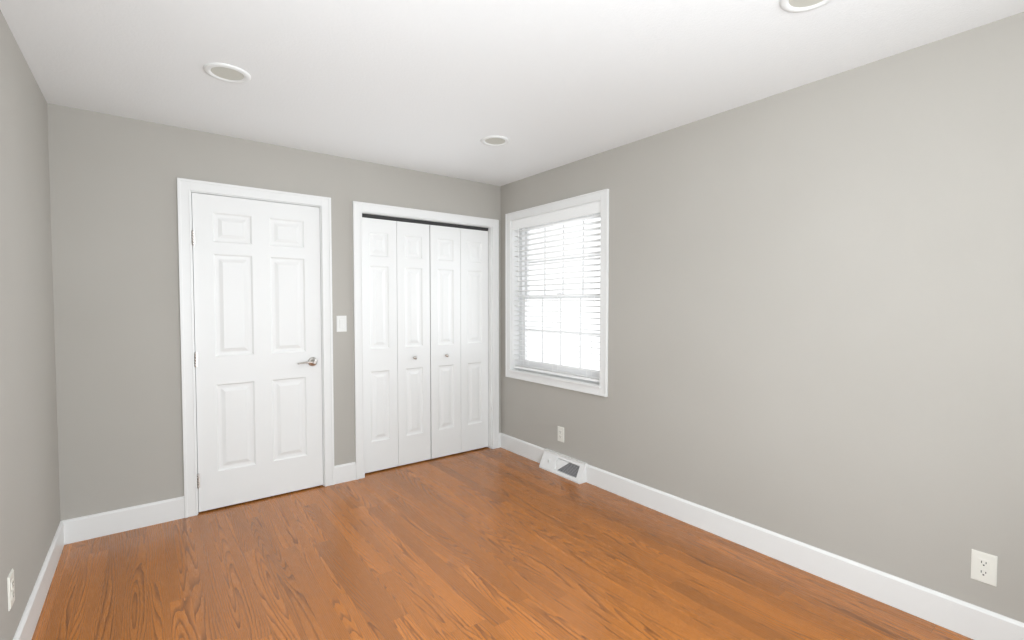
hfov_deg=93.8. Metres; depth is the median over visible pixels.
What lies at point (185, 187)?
door frame
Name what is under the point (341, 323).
light switch
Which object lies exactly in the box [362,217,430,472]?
bifold closet door
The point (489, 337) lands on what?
door frame
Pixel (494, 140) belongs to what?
recessed light
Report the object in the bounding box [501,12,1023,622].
wall
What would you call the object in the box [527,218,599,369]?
window glass
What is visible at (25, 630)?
baseboard
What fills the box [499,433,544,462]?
baseboard
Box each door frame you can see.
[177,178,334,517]
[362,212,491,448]
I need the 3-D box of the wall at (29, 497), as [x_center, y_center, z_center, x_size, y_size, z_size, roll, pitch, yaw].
[-1.255,0.100,0.848,0.150,2.640,4.700,-1,2,-37]
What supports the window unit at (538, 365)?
in the wall at (815, 314)
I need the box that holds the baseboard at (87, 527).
[69,496,184,543]
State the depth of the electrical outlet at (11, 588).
1.71 m
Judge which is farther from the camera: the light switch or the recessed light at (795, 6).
the light switch
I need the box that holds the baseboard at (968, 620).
[586,464,1023,639]
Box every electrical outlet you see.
[7,569,14,610]
[558,426,563,442]
[971,549,997,586]
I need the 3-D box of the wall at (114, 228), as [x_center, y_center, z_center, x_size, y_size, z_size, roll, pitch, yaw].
[-1.362,0.057,3.625,3.342,2.740,0.150,-1,2,-37]
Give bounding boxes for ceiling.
[0,0,1023,185]
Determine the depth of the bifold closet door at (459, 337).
4.27 m
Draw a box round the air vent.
[539,449,586,483]
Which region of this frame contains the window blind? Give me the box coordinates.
[512,201,600,381]
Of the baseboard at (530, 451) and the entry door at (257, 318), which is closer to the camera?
the entry door at (257, 318)
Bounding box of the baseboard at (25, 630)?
[13,519,68,639]
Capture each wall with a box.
[0,10,59,639]
[47,103,500,520]
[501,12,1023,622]
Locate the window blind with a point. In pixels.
(582, 210)
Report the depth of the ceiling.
2.17 m
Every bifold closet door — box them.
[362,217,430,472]
[429,225,487,458]
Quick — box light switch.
[336,316,346,331]
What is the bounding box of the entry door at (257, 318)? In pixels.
[191,193,322,511]
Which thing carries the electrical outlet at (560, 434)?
attached to the wall at (815, 314)
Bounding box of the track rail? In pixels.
[362,213,487,230]
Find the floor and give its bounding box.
[32,447,972,639]
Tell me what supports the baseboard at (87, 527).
attached to the wall at (114, 228)
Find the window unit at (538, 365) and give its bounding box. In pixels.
[505,189,608,396]
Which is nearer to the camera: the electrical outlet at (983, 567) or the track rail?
the electrical outlet at (983, 567)
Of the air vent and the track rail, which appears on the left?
the track rail
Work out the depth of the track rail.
4.03 m
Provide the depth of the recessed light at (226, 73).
2.25 m
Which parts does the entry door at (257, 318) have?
lever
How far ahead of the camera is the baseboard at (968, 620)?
2.32 m
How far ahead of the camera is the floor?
2.38 m
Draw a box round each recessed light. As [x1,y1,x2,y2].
[203,63,250,83]
[481,135,509,145]
[780,0,831,12]

